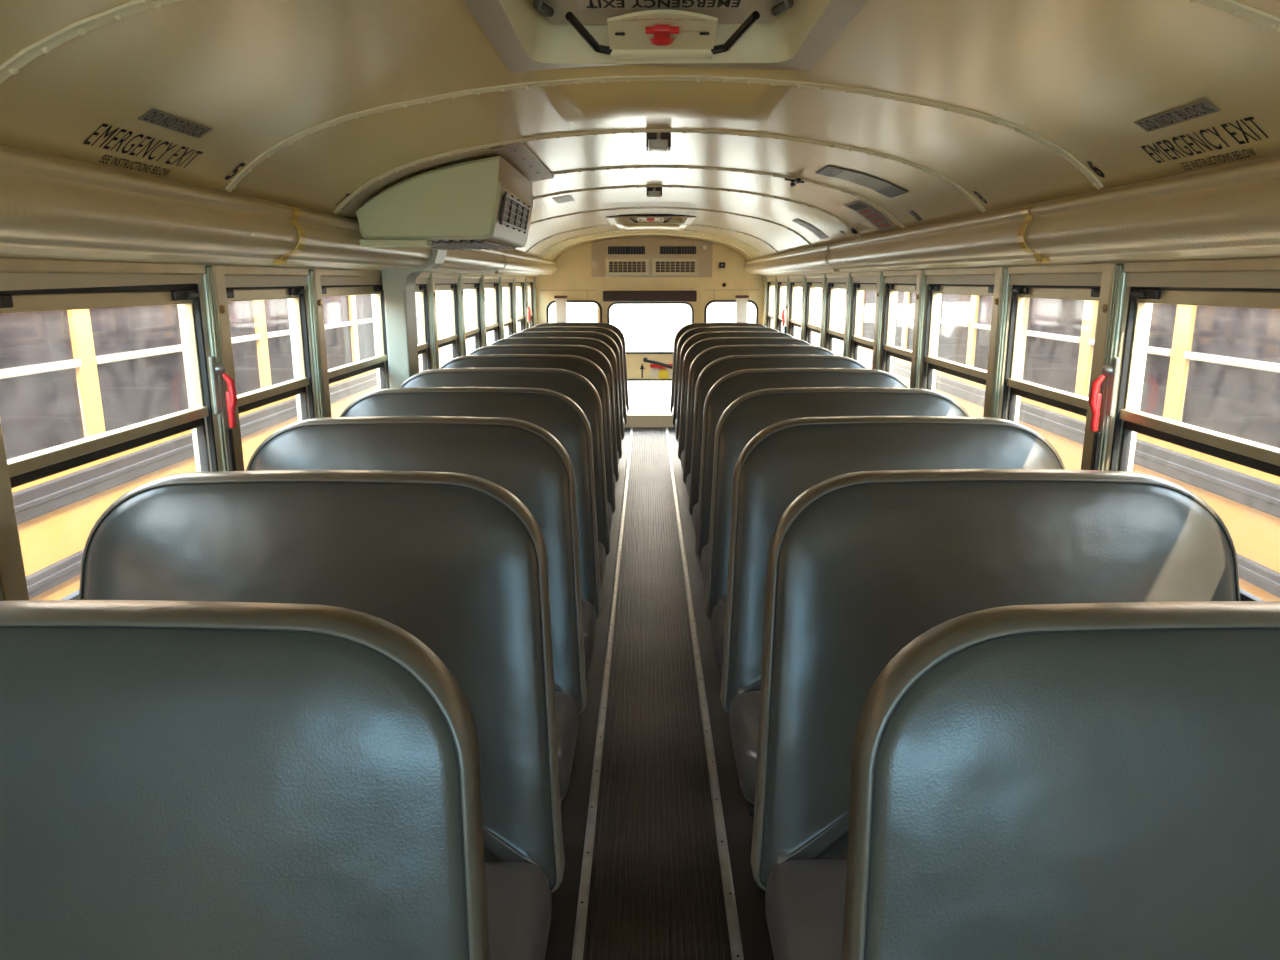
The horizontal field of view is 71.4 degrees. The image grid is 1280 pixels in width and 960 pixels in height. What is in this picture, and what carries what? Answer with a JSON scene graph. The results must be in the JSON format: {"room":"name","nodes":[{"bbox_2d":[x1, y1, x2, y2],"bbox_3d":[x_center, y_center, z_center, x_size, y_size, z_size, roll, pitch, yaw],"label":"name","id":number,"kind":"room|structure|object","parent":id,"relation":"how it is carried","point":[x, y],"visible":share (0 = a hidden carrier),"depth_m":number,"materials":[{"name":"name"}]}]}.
{"room":"vehicle interior","nodes":[
{"label":"vehicle interior","id":0,"kind":"room"},
{"bbox_2d":[0,257,536,600],"bbox_3d":[-1.156,-0.190,3.821,0.088,1.780,11.322,0,13,0],"label":"wall","id":1,"kind":"structure","parent":0,"point":[212,281],"depth_m":2.42,"materials":[{"name":"beige metal"}]},
{"bbox_2d":[0,283,217,599],"bbox_3d":[-1.169,-0.105,1.995,0.052,0.654,0.818,0,13,0],"label":"window","id":2,"kind":"structure","parent":1,"relation":"in","point":[31,467],"depth_m":2.01,"materials":[{"name":"clear glass"}]},
{"bbox_2d":[208,356,237,470],"bbox_3d":[-1.115,-0.135,2.423,0.056,0.405,0.056,0,13,0],"label":"latch","id":3,"kind":"object","parent":1,"relation":"in","point":[216,369],"depth_m":2.39,"materials":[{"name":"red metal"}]},
{"bbox_2d":[226,286,314,419],"bbox_3d":[-1.163,-0.286,2.800,0.052,0.654,0.628,0,13,0],"label":"window","id":4,"kind":"structure","parent":1,"relation":"in","point":[254,399],"depth_m":2.94,"materials":[{"name":"clear glass"}]},
{"bbox_2d":[0,144,556,275],"bbox_3d":[-1.059,-0.950,3.639,0.325,0.178,11.300,0,13,0],"label":"wall trim panel","id":5,"kind":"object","parent":1,"relation":"attached to","point":[52,207],"depth_m":1.77,"materials":[{"name":"beige paint"}]},
{"bbox_2d":[273,206,305,264],"bbox_3d":[-0.939,-0.651,2.372,0.080,0.150,0.042,0,13,0],"label":"clip","id":6,"kind":"object","parent":1,"relation":"attached to","point":[297,213],"visible":0.96,"depth_m":2.37,"materials":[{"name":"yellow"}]},
{"bbox_2d":[321,285,389,388],"bbox_3d":[-1.157,-0.470,3.619,0.052,0.654,0.848,0,13,0],"label":"window","id":7,"kind":"structure","parent":1,"relation":"in","point":[343,372],"depth_m":3.77,"materials":[{"name":"clear glass"}]},
{"bbox_2d":[382,249,446,387],"bbox_3d":[-0.988,-0.464,4.029,0.250,1.122,0.174,0,13,0],"label":"post","id":8,"kind":"object","parent":1,"relation":"attached to","point":[399,283],"visible":0.48,"depth_m":3.91,"materials":[{"name":"grey metal"}]},
{"bbox_2d":[414,284,430,370],"bbox_3d":[-1.150,-0.659,4.463,0.052,0.654,0.678,0,13,0],"label":"window","id":9,"kind":"structure","parent":1,"relation":"in","point":[422,288],"depth_m":4.75,"materials":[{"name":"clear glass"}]},
{"bbox_2d":[435,283,459,358],"bbox_3d":[-1.144,-0.828,5.214,0.052,0.654,0.658,0,13,0],"label":"window","id":10,"kind":"structure","parent":1,"relation":"in","point":[447,340],"depth_m":5.47,"materials":[{"name":"clear glass"}]},
{"bbox_2d":[463,283,481,348],"bbox_3d":[-1.138,-0.994,5.951,0.052,0.654,0.648,0,13,0],"label":"window","id":11,"kind":"structure","parent":1,"relation":"in","point":[471,333],"depth_m":6.21,"materials":[{"name":"clear glass"}]},
{"bbox_2d":[485,283,499,341],"bbox_3d":[-1.132,-1.164,6.707,0.052,0.654,0.698,0,13,0],"label":"window","id":12,"kind":"structure","parent":1,"relation":"in","point":[493,326],"depth_m":6.99,"materials":[{"name":"clear glass"}]},
{"bbox_2d":[503,282,512,335],"bbox_3d":[-1.126,-1.333,7.458,0.052,0.654,0.638,0,13,0],"label":"window","id":13,"kind":"structure","parent":1,"relation":"in","point":[507,284],"depth_m":7.72,"materials":[{"name":"clear glass"}]},
{"bbox_2d":[516,282,524,330],"bbox_3d":[-1.121,-1.498,8.195,0.052,0.654,0.668,0,13,0],"label":"window","id":14,"kind":"structure","parent":1,"relation":"in","point":[521,318],"depth_m":8.47,"materials":[{"name":"clear glass"}]},
{"bbox_2d":[0,0,1279,260],"bbox_3d":[0.063,-1.140,3.597,1.989,0.257,11.320,0,13,0],"label":"ceiling","id":15,"kind":"structure","parent":0,"point":[1077,75],"depth_m":1.75,"materials":[{"name":"beige metal"}]},
{"bbox_2d":[99,154,170,175],"bbox_3d":[-0.921,-0.575,1.631,0.012,0.013,0.220,0,13,0],"label":"lettering","id":16,"kind":"object","parent":15,"relation":"attached to","point":[105,154],"depth_m":1.61,"materials":[{"name":"black paint"}]},
{"bbox_2d":[83,123,202,167],"bbox_3d":[-0.889,-0.601,1.612,0.039,0.032,0.335,0,13,0],"label":"lettering","id":17,"kind":"object","parent":15,"relation":"attached to","point":[87,142],"depth_m":1.57,"materials":[{"name":"black"}]},
{"bbox_2d":[137,108,211,138],"bbox_3d":[-0.833,-0.640,1.600,0.029,0.018,0.210,0,13,0],"label":"sticker","id":18,"kind":"object","parent":15,"relation":"attached to","point":[153,116],"visible":1,"depth_m":1.59,"materials":[{"name":"black paper"}]},
{"bbox_2d":[340,142,553,249],"bbox_3d":[-0.625,-0.962,3.130,0.560,0.302,0.920,0,13,0],"label":"air conditioner","id":19,"kind":"object","parent":15,"relation":"attached to","point":[486,203],"visible":1,"depth_m":2.75,"materials":[{"name":"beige plastic"}]},
{"bbox_2d":[360,239,431,246],"bbox_3d":[-0.763,-0.741,2.786,0.210,0.022,0.070,0,13,0],"label":"tray","id":20,"kind":"object","parent":19,"relation":"on","point":[363,242],"depth_m":2.75,"materials":[{"name":"beige plastic"}]},
{"bbox_2d":[499,191,529,233],"bbox_3d":[-0.429,-0.918,3.077,0.029,0.102,0.569,0,13,0],"label":"outlet","id":21,"kind":"object","parent":19,"relation":"attached to","point":[514,209],"depth_m":3.03,"materials":[{"name":"brown"}]},
{"bbox_2d":[0,0,1279,83],"bbox_3d":[0.044,-0.582,1.162,1.950,0.240,0.024,0,13,0],"label":"trim","id":22,"kind":"structure","parent":15,"relation":"attached to","point":[11,66],"depth_m":1.16,"materials":[{"name":"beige metal"}]},
{"bbox_2d":[539,228,762,256],"bbox_3d":[0.096,-2.049,7.689,1.950,0.240,0.024,0,13,0],"label":"trim","id":23,"kind":"structure","parent":15,"relation":"attached to","point":[651,228],"depth_m":7.67,"materials":[{"name":"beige metal"}]},
{"bbox_2d":[606,214,695,224],"bbox_3d":[0.078,-1.909,6.386,0.605,0.106,0.800,0,13,0],"label":"roof hatch","id":24,"kind":"object","parent":15,"relation":"attached to","point":[642,218],"visible":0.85,"depth_m":6.59,"materials":[{"name":"beige plastic"}]},
{"bbox_2d":[525,224,777,253],"bbox_3d":[0.089,-1.852,6.811,1.950,0.240,0.024,0,13,0],"label":"trim","id":25,"kind":"structure","parent":15,"relation":"attached to","point":[606,224],"depth_m":6.80,"materials":[{"name":"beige metal"}]},
{"bbox_2d":[646,132,670,151],"bbox_3d":[0.056,-1.028,2.709,0.074,0.046,0.102,0,13,0],"label":"dome lamp","id":26,"kind":"object","parent":15,"relation":"attached to","point":[658,141],"visible":0.95,"depth_m":2.68,"materials":[{"name":"beige plastic"}]},
{"bbox_2d":[334,129,985,213],"bbox_3d":[0.056,-0.915,2.645,1.950,0.240,0.024,0,13,0],"label":"trim","id":27,"kind":"structure","parent":15,"relation":"attached to","point":[380,177],"depth_m":2.63,"materials":[{"name":"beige metal"}]},
{"bbox_2d":[225,75,1102,191],"bbox_3d":[0.050,-0.762,1.962,1.950,0.240,0.024,0,13,0],"label":"rib","id":28,"kind":"structure","parent":15,"relation":"attached to","point":[1078,165],"depth_m":1.94,"materials":[{"name":"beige metal"}]},
{"bbox_2d":[463,0,865,72],"bbox_3d":[0.039,-0.803,1.467,0.605,0.106,0.655,0,13,0],"label":"roof hatch","id":29,"kind":"object","parent":15,"relation":"attached to","point":[528,35],"visible":1,"depth_m":1.64,"materials":[{"name":"beige"}]},
{"bbox_2d":[530,207,811,246],"bbox_3d":[0.078,-1.538,5.416,1.950,0.240,0.024,0,13,0],"label":"trim","id":30,"kind":"structure","parent":15,"relation":"attached to","point":[796,233],"depth_m":5.40,"materials":[{"name":"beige metal"}]},
{"bbox_2d":[533,185,860,237],"bbox_3d":[0.068,-1.264,4.197,1.950,0.240,0.024,0,13,0],"label":"trim","id":31,"kind":"structure","parent":15,"relation":"attached to","point":[637,186],"depth_m":4.17,"materials":[{"name":"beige metal"}]},
{"bbox_2d":[551,165,904,228],"bbox_3d":[0.062,-1.102,3.475,1.950,0.240,0.024,0,13,0],"label":"trim","id":32,"kind":"structure","parent":15,"relation":"attached to","point":[644,166],"depth_m":3.45,"materials":[{"name":"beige metal"}]},
{"bbox_2d":[816,165,907,197],"bbox_3d":[0.774,-1.046,3.126,0.280,0.088,0.230,0,13,0],"label":"plaque","id":33,"kind":"object","parent":15,"relation":"attached to","point":[888,189],"visible":1,"depth_m":3.11,"materials":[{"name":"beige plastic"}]},
{"bbox_2d":[844,200,895,230],"bbox_3d":[0.953,-1.098,3.702,0.160,0.107,0.260,0,13,0],"label":"sticker","id":34,"kind":"object","parent":15,"relation":"attached to","point":[876,218],"visible":1,"depth_m":3.69,"materials":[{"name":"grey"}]},
{"bbox_2d":[1134,99,1220,131],"bbox_3d":[0.927,-0.630,1.545,0.029,0.018,0.215,0,13,0],"label":"sticker","id":35,"kind":"object","parent":15,"relation":"attached to","point":[1203,107],"visible":1,"depth_m":1.53,"materials":[{"name":"black"}]},
{"bbox_2d":[1141,116,1268,162],"bbox_3d":[0.984,-0.593,1.563,0.039,0.032,0.325,0,13,0],"label":"lettering","id":36,"kind":"object","parent":15,"relation":"attached to","point":[1251,117],"depth_m":1.57,"materials":[{"name":"black"}]},
{"bbox_2d":[1180,148,1255,169],"bbox_3d":[1.016,-0.565,1.569,0.012,0.013,0.205,0,13,0],"label":"lettering","id":37,"kind":"object","parent":15,"relation":"attached to","point":[1237,158],"depth_m":1.56,"materials":[{"name":"black"}]},
{"bbox_2d":[535,237,773,324],"bbox_3d":[0.098,-1.528,9.304,2.570,1.982,0.034,0,13,0],"label":"wall","id":38,"kind":"structure","parent":0,"point":[573,279],"depth_m":9.18,"materials":[{"name":"metal"}]},
{"bbox_2d":[597,293,700,380],"bbox_3d":[0.109,-1.294,9.360,1.110,1.370,0.118,0,13,0],"label":"door","id":39,"kind":"structure","parent":38,"relation":"in","point":[641,366],"depth_m":9.38,"materials":[{"name":"paint"}]},
{"bbox_2d":[603,291,696,301],"bbox_3d":[0.100,-1.894,9.172,0.965,0.110,0.070,0,13,0],"label":"pad","id":40,"kind":"object","parent":38,"relation":"attached to","point":[608,296],"visible":1,"depth_m":9.14,"materials":[{"name":"brown"}]},
{"bbox_2d":[625,410,674,427],"bbox_3d":[0.103,-0.639,9.311,1.060,0.136,0.370,0,13,0],"label":"step","id":41,"kind":"structure","parent":38,"relation":"attached to","point":[635,418],"depth_m":9.13,"materials":[{"name":"beige paint"}]},
{"bbox_2d":[591,237,712,277],"bbox_3d":[0.121,-2.273,9.081,1.230,0.403,0.082,0,13,0],"label":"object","id":42,"kind":"object","parent":38,"relation":"attached to","point":[631,257],"visible":1,"depth_m":9.06,"materials":[{"name":"beige plastic"}]},
{"bbox_2d":[608,246,644,253],"bbox_3d":[-0.139,-2.346,9.097,0.380,0.080,0.006,0,13,0],"label":"vent","id":43,"kind":"object","parent":42,"relation":"attached to","point":[626,249],"depth_m":9.09,"materials":[{"name":"black plastic"}]},
{"bbox_2d":[609,262,645,271],"bbox_3d":[-0.128,-2.185,9.133,0.380,0.110,0.006,0,13,0],"label":"vent","id":44,"kind":"object","parent":42,"relation":"attached to","point":[630,263],"depth_m":9.13,"materials":[{"name":"brown"}]},
{"bbox_2d":[606,245,648,274],"bbox_3d":[-0.129,-2.240,9.056,0.440,0.300,0.012,0,13,0],"label":"vent","id":45,"kind":"object","parent":42,"relation":"attached to","point":[611,257],"depth_m":9.06,"materials":[{"name":"beige plastic"}]},
{"bbox_2d":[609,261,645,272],"bbox_3d":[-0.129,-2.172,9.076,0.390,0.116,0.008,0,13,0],"label":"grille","id":46,"kind":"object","parent":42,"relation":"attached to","point":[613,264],"depth_m":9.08,"materials":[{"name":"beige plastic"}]},
{"bbox_2d":[652,244,697,274],"bbox_3d":[0.359,-2.240,9.052,0.465,0.300,0.012,0,13,0],"label":"vent","id":47,"kind":"object","parent":42,"relation":"attached to","point":[656,256],"depth_m":9.05,"materials":[{"name":"beige plastic"}]},
{"bbox_2d":[655,261,694,271],"bbox_3d":[0.359,-2.172,9.072,0.415,0.116,0.008,0,13,0],"label":"grille","id":48,"kind":"object","parent":42,"relation":"attached to","point":[660,269],"depth_m":9.07,"materials":[{"name":"beige plastic"}]},
{"bbox_2d":[660,246,695,253],"bbox_3d":[0.387,-2.346,9.093,0.370,0.080,0.006,0,13,0],"label":"vent","id":49,"kind":"object","parent":42,"relation":"attached to","point":[661,247],"depth_m":9.09,"materials":[{"name":"black plastic"}]},
{"bbox_2d":[545,428,773,959],"bbox_3d":[0.056,0.654,3.990,2.570,0.054,11.300,0,13,0],"label":"floor","id":50,"kind":"structure","parent":0,"point":[749,897],"depth_m":2.71,"materials":[{"name":"rubber"}]},
{"bbox_2d":[0,600,489,959],"bbox_3d":[-0.650,0.758,0.856,0.992,1.120,0.670,0,13,0],"label":"seat","id":51,"kind":"object","parent":50,"relation":"on","point":[180,780],"visible":1,"depth_m":0.98,"materials":[{"name":"grey leather"}]},
{"bbox_2d":[79,470,564,959],"bbox_3d":[-0.644,0.597,1.573,0.992,1.120,0.670,0,13,0],"label":"seat","id":52,"kind":"object","parent":50,"relation":"on","point":[457,562],"visible":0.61,"depth_m":1.69,"materials":[{"name":"grey leather"}]},
{"bbox_2d":[485,862,551,959],"bbox_3d":[-0.636,0.794,1.497,0.944,0.157,0.434,0,13,0],"label":"cushion","id":53,"kind":"object","parent":52,"relation":"on","point":[518,894],"depth_m":1.53,"materials":[{"name":"leather"}]},
{"bbox_2d":[246,416,587,802],"bbox_3d":[-0.641,0.440,2.271,0.992,1.120,0.670,0,13,1],"label":"seat","id":54,"kind":"object","parent":50,"relation":"on","point":[521,457],"visible":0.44,"depth_m":2.40,"materials":[{"name":"leather"}]},
{"bbox_2d":[555,691,578,800],"bbox_3d":[-0.633,0.637,2.194,0.944,0.157,0.434,0,13,1],"label":"cushion","id":55,"kind":"object","parent":54,"relation":"on","point":[566,702],"depth_m":2.15,"materials":[{"name":"leather"}]},
{"bbox_2d":[340,387,601,670],"bbox_3d":[-0.629,0.289,2.944,0.992,1.120,0.670,0,13,0],"label":"seat","id":56,"kind":"object","parent":50,"relation":"on","point":[554,412],"visible":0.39,"depth_m":3.07,"materials":[{"name":"grey leather"}]},
{"bbox_2d":[582,600,595,670],"bbox_3d":[-0.619,0.486,2.868,0.944,0.157,0.434,0,13,0],"label":"cushion","id":57,"kind":"object","parent":56,"relation":"on","point":[588,606],"depth_m":2.79,"materials":[{"name":"leather"}]},
{"bbox_2d":[398,367,609,585],"bbox_3d":[-0.624,0.133,3.637,0.992,1.120,0.670,0,13,0],"label":"seat","id":58,"kind":"object","parent":50,"relation":"on","point":[576,387],"visible":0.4,"depth_m":3.77,"materials":[{"name":"grey leather"}]},
{"bbox_2d":[598,542,605,585],"bbox_3d":[-0.615,0.330,3.560,0.944,0.157,0.434,0,13,0],"label":"cushion","id":59,"kind":"object","parent":58,"relation":"on","point":[601,545],"depth_m":3.53,"materials":[{"name":"leather"}]},
{"bbox_2d":[439,354,615,533],"bbox_3d":[-0.619,-0.022,4.325,0.992,1.120,0.670,0,13,0],"label":"seat","id":60,"kind":"object","parent":50,"relation":"on","point":[586,368],"visible":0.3,"depth_m":4.46,"materials":[{"name":"leather"}]},
{"bbox_2d":[468,344,618,488],"bbox_3d":[-0.619,-0.176,5.013,0.992,1.120,0.670,0,13,0],"label":"seat","id":61,"kind":"object","parent":50,"relation":"on","point":[587,352],"visible":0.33,"depth_m":5.15,"materials":[{"name":"grey plastic"}]},
{"bbox_2d":[490,337,621,464],"bbox_3d":[-0.615,-0.328,5.686,0.992,1.120,0.670,0,13,1],"label":"seat","id":62,"kind":"object","parent":50,"relation":"on","point":[596,344],"visible":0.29,"depth_m":5.82,"materials":[{"name":"grey leather"}]},
{"bbox_2d":[554,296,567,321],"bbox_3d":[-0.812,-1.248,9.289,0.132,1.325,0.090,0,13,0],"label":"support post","id":63,"kind":"object","parent":50,"relation":"on","point":[560,301],"visible":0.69,"depth_m":9.14,"materials":[{"name":"white metal"}]},
{"bbox_2d":[507,331,624,444],"bbox_3d":[-0.611,-0.481,6.369,0.992,1.120,0.670,0,13,1],"label":"seat","id":64,"kind":"object","parent":50,"relation":"on","point":[610,342],"visible":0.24,"depth_m":6.51,"materials":[{"name":"grey leather"}]},
{"bbox_2d":[521,326,626,428],"bbox_3d":[-0.602,-0.634,7.052,0.992,1.120,0.670,0,13,0],"label":"seat","id":65,"kind":"object","parent":50,"relation":"on","point":[608,332],"visible":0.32,"depth_m":7.19,"materials":[{"name":"grey leather"}]},
{"bbox_2d":[533,322,628,413],"bbox_3d":[-0.592,-0.790,7.744,0.992,1.120,0.670,0,13,0],"label":"seat","id":66,"kind":"object","parent":50,"relation":"on","point":[613,328],"visible":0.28,"depth_m":7.88,"materials":[{"name":"grey leather"}]},
{"bbox_2d":[572,427,632,959],"bbox_3d":[-0.125,0.650,3.852,0.028,0.015,10.830,0,13,0],"label":"floor strip","id":67,"kind":"object","parent":50,"relation":"on","point":[581,917],"visible":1,"depth_m":2.73,"materials":[{"name":"metal"}]},
{"bbox_2d":[583,427,731,959],"bbox_3d":[0.057,0.652,3.851,0.358,0.010,10.830,0,13,0],"label":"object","id":68,"kind":"structure","parent":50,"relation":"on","point":[656,892],"depth_m":2.74,"materials":[{"name":"rubber"}]},
{"bbox_2d":[666,427,743,959],"bbox_3d":[0.233,0.650,3.849,0.028,0.015,10.830,0,13,0],"label":"floor strip","id":69,"kind":"object","parent":50,"relation":"on","point":[727,881],"visible":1,"depth_m":2.73,"materials":[{"name":"metal"}]},
{"bbox_2d":[670,322,766,416],"bbox_3d":[0.759,-0.777,7.675,0.992,1.120,0.670,0,13,0],"label":"seat","id":70,"kind":"object","parent":50,"relation":"on","point":[685,328],"visible":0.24,"depth_m":7.82,"materials":[{"name":"grey leather"}]},
{"bbox_2d":[673,326,778,430],"bbox_3d":[0.756,-0.624,6.992,0.992,1.120,0.670,0,13,0],"label":"seat","id":71,"kind":"object","parent":50,"relation":"on","point":[691,332],"visible":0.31,"depth_m":7.13,"materials":[{"name":"leather"}]},
{"bbox_2d":[675,331,793,444],"bbox_3d":[0.754,-0.472,6.319,0.992,1.120,0.670,0,13,0],"label":"seat","id":72,"kind":"object","parent":50,"relation":"on","point":[695,338],"visible":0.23,"depth_m":6.46,"materials":[{"name":"grey plastic"}]},
{"bbox_2d":[735,295,748,322],"bbox_3d":[1.048,-1.248,9.274,0.132,1.325,0.090,0,13,0],"label":"support post","id":73,"kind":"object","parent":50,"relation":"on","point":[741,300],"visible":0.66,"depth_m":9.13,"materials":[{"name":"white metal"}]},
{"bbox_2d":[678,337,810,470],"bbox_3d":[0.741,-0.321,5.646,0.992,1.120,0.670,0,13,0],"label":"seat","id":74,"kind":"object","parent":50,"relation":"on","point":[700,346],"visible":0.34,"depth_m":5.78,"materials":[{"name":"grey leather"}]},
{"bbox_2d":[683,345,834,496],"bbox_3d":[0.741,-0.167,4.963,0.992,1.120,0.670,0,13,0],"label":"seat","id":75,"kind":"object","parent":50,"relation":"on","point":[709,355],"visible":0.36,"depth_m":5.10,"materials":[{"name":"grey leather"}]},
{"bbox_2d":[688,354,866,537],"bbox_3d":[0.736,-0.014,4.280,0.992,1.120,0.670,0,13,0],"label":"seat","id":76,"kind":"object","parent":50,"relation":"on","point":[719,368],"visible":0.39,"depth_m":4.42,"materials":[{"name":"grey leather"}]},
{"bbox_2d":[692,503,698,537],"bbox_3d":[0.726,0.183,4.203,0.944,0.157,0.434,0,13,0],"label":"cushion","id":77,"kind":"object","parent":76,"relation":"on","point":[694,505],"depth_m":4.18,"materials":[{"name":"leather"}]},
{"bbox_2d":[696,368,908,584],"bbox_3d":[0.731,0.140,3.597,0.992,1.120,0.670,0,13,0],"label":"seat","id":78,"kind":"object","parent":50,"relation":"on","point":[734,385],"visible":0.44,"depth_m":3.73,"materials":[{"name":"grey leather"}]},
{"bbox_2d":[701,544,708,584],"bbox_3d":[0.722,0.337,3.521,0.944,0.157,0.434,0,13,0],"label":"cushion","id":79,"kind":"object","parent":78,"relation":"on","point":[704,547],"depth_m":3.53,"materials":[{"name":"leather"}]},
{"bbox_2d":[705,387,969,671],"bbox_3d":[0.719,0.292,2.919,0.992,1.120,0.670,0,13,1],"label":"seat","id":80,"kind":"object","parent":50,"relation":"on","point":[753,412],"visible":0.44,"depth_m":3.05,"materials":[{"name":"grey leather"}]},
{"bbox_2d":[711,602,725,671],"bbox_3d":[0.709,0.489,2.842,0.944,0.157,0.434,0,13,1],"label":"cushion","id":81,"kind":"object","parent":80,"relation":"on","point":[718,609],"depth_m":2.80,"materials":[{"name":"leather"}]},
{"bbox_2d":[720,416,1065,816],"bbox_3d":[0.714,0.440,2.260,0.992,1.120,0.670,0,13,1],"label":"seat","id":82,"kind":"object","parent":50,"relation":"on","point":[785,459],"visible":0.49,"depth_m":2.39,"materials":[{"name":"grey leather"}]},
{"bbox_2d":[729,691,760,804],"bbox_3d":[0.704,0.637,2.184,0.944,0.157,0.434,0,13,1],"label":"cushion","id":83,"kind":"object","parent":82,"relation":"on","point":[744,706],"depth_m":2.12,"materials":[{"name":"leather"}]},
{"bbox_2d":[750,469,1239,959],"bbox_3d":[0.712,0.595,1.573,0.992,1.120,0.670,0,13,0],"label":"seat","id":84,"kind":"object","parent":50,"relation":"on","point":[863,564],"visible":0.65,"depth_m":1.69,"materials":[{"name":"grey leather"}]},
{"bbox_2d":[765,860,846,959],"bbox_3d":[0.702,0.792,1.496,0.944,0.157,0.434,0,13,0],"label":"cushion","id":85,"kind":"object","parent":84,"relation":"on","point":[805,899],"depth_m":1.53,"materials":[{"name":"leather"}]},
{"bbox_2d":[842,601,1279,959],"bbox_3d":[0.706,0.758,0.846,0.992,1.120,0.670,0,13,0],"label":"seat","id":86,"kind":"object","parent":50,"relation":"on","point":[1075,781],"visible":1,"depth_m":0.97,"materials":[{"name":"leather"}]},
{"bbox_2d":[763,256,1279,471],"bbox_3d":[1.266,-0.190,3.801,0.088,1.780,11.320,0,13,0],"label":"wall","id":87,"kind":"structure","parent":0,"point":[1115,279],"depth_m":2.83,"materials":[{"name":"beige paint"}]},
{"bbox_2d":[777,282,785,331],"bbox_3d":[1.298,-1.465,8.029,0.052,0.654,0.628,0,13,0],"label":"window","id":88,"kind":"structure","parent":87,"relation":"in","point":[780,284],"depth_m":8.29,"materials":[{"name":"glass"}]},
{"bbox_2d":[789,282,801,336],"bbox_3d":[1.292,-1.296,7.278,0.052,0.654,0.708,0,13,0],"label":"window","id":89,"kind":"structure","parent":87,"relation":"in","point":[797,323],"depth_m":7.56,"materials":[{"name":"grey metal"}]},
{"bbox_2d":[805,282,821,343],"bbox_3d":[1.286,-1.120,6.493,0.052,0.654,0.698,0,13,0],"label":"window","id":90,"kind":"structure","parent":87,"relation":"in","point":[814,328],"depth_m":6.77,"materials":[{"name":"clear glass"}]},
{"bbox_2d":[826,282,845,351],"bbox_3d":[1.280,-0.950,5.737,0.052,0.654,0.648,0,13,0],"label":"window","id":91,"kind":"structure","parent":87,"relation":"in","point":[835,334],"depth_m":5.99,"materials":[{"name":"grey metal"}]},
{"bbox_2d":[850,283,876,360],"bbox_3d":[1.274,-0.788,5.015,0.052,0.654,0.628,0,13,0],"label":"window","id":92,"kind":"structure","parent":87,"relation":"in","point":[859,341],"depth_m":5.25,"materials":[{"name":"grey metal"}]},
{"bbox_2d":[881,283,915,372],"bbox_3d":[1.269,-0.631,4.317,0.052,0.654,0.598,0,13,0],"label":"window","id":93,"kind":"structure","parent":87,"relation":"in","point":[901,353],"depth_m":4.54,"materials":[{"name":"grey metal"}]},
{"bbox_2d":[921,284,993,389],"bbox_3d":[1.263,-0.455,3.532,0.052,0.654,0.808,0,13,0],"label":"window","id":94,"kind":"structure","parent":87,"relation":"in","point":[977,375],"depth_m":3.70,"materials":[{"name":"grey metal"}]},
{"bbox_2d":[744,154,1279,275],"bbox_3d":[1.176,-0.950,3.621,0.305,0.178,11.300,0,13,0],"label":"wall trim panel","id":95,"kind":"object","parent":87,"relation":"attached to","point":[1230,210],"depth_m":2.00,"materials":[{"name":"beige paint"}]},
{"bbox_2d":[1017,204,1049,262],"bbox_3d":[1.047,-0.651,2.357,0.080,0.150,0.042,0,13,0],"label":"clip","id":96,"kind":"object","parent":87,"relation":"attached to","point":[1025,211],"visible":0.96,"depth_m":2.35,"materials":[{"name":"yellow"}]},
{"bbox_2d":[1001,285,1100,421],"bbox_3d":[1.256,-0.274,2.727,0.052,0.654,0.638,0,13,0],"label":"window","id":97,"kind":"structure","parent":87,"relation":"in","point":[1067,401],"depth_m":2.85,"materials":[{"name":"grey metal"}]},
{"bbox_2d":[1089,357,1119,469],"bbox_3d":[1.203,-0.122,2.346,0.056,0.405,0.056,0,13,0],"label":"handle","id":98,"kind":"object","parent":87,"relation":"in","point":[1112,370],"depth_m":2.31,"materials":[{"name":"red metal"}]},
{"bbox_2d":[1109,287,1279,600],"bbox_3d":[1.250,-0.095,1.932,0.052,0.654,0.788,0,13,0],"label":"window","id":99,"kind":"structure","parent":87,"relation":"in","point":[1261,457],"depth_m":2.06,"materials":[{"name":"grey metal"}]},
{"label":"outside","id":100,"kind":"structure","parent":0,"visible":0},
{"bbox_2d":[439,286,845,409],"bbox_3d":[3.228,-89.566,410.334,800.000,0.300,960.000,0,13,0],"label":"sky","id":101,"kind":"structure","parent":100,"point":[644,327],"depth_m":54.78,"materials":[{"name":"white"}]},
{"bbox_2d":[0,291,443,599],"bbox_3d":[-3.399,0.257,3.262,2.506,2.940,13.040,0,13,0],"label":"bus","id":102,"kind":"object","parent":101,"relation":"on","point":[66,376],"visible":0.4,"depth_m":3.65,"materials":[{"name":"yellow"}]},
{"bbox_2d":[860,290,1279,600],"bbox_3d":[3.502,0.224,3.354,2.506,2.940,13.340,0,13,0],"label":"bus","id":103,"kind":"object","parent":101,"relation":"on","point":[1214,368],"visible":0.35,"depth_m":3.75,"materials":[{"name":"yellow"}]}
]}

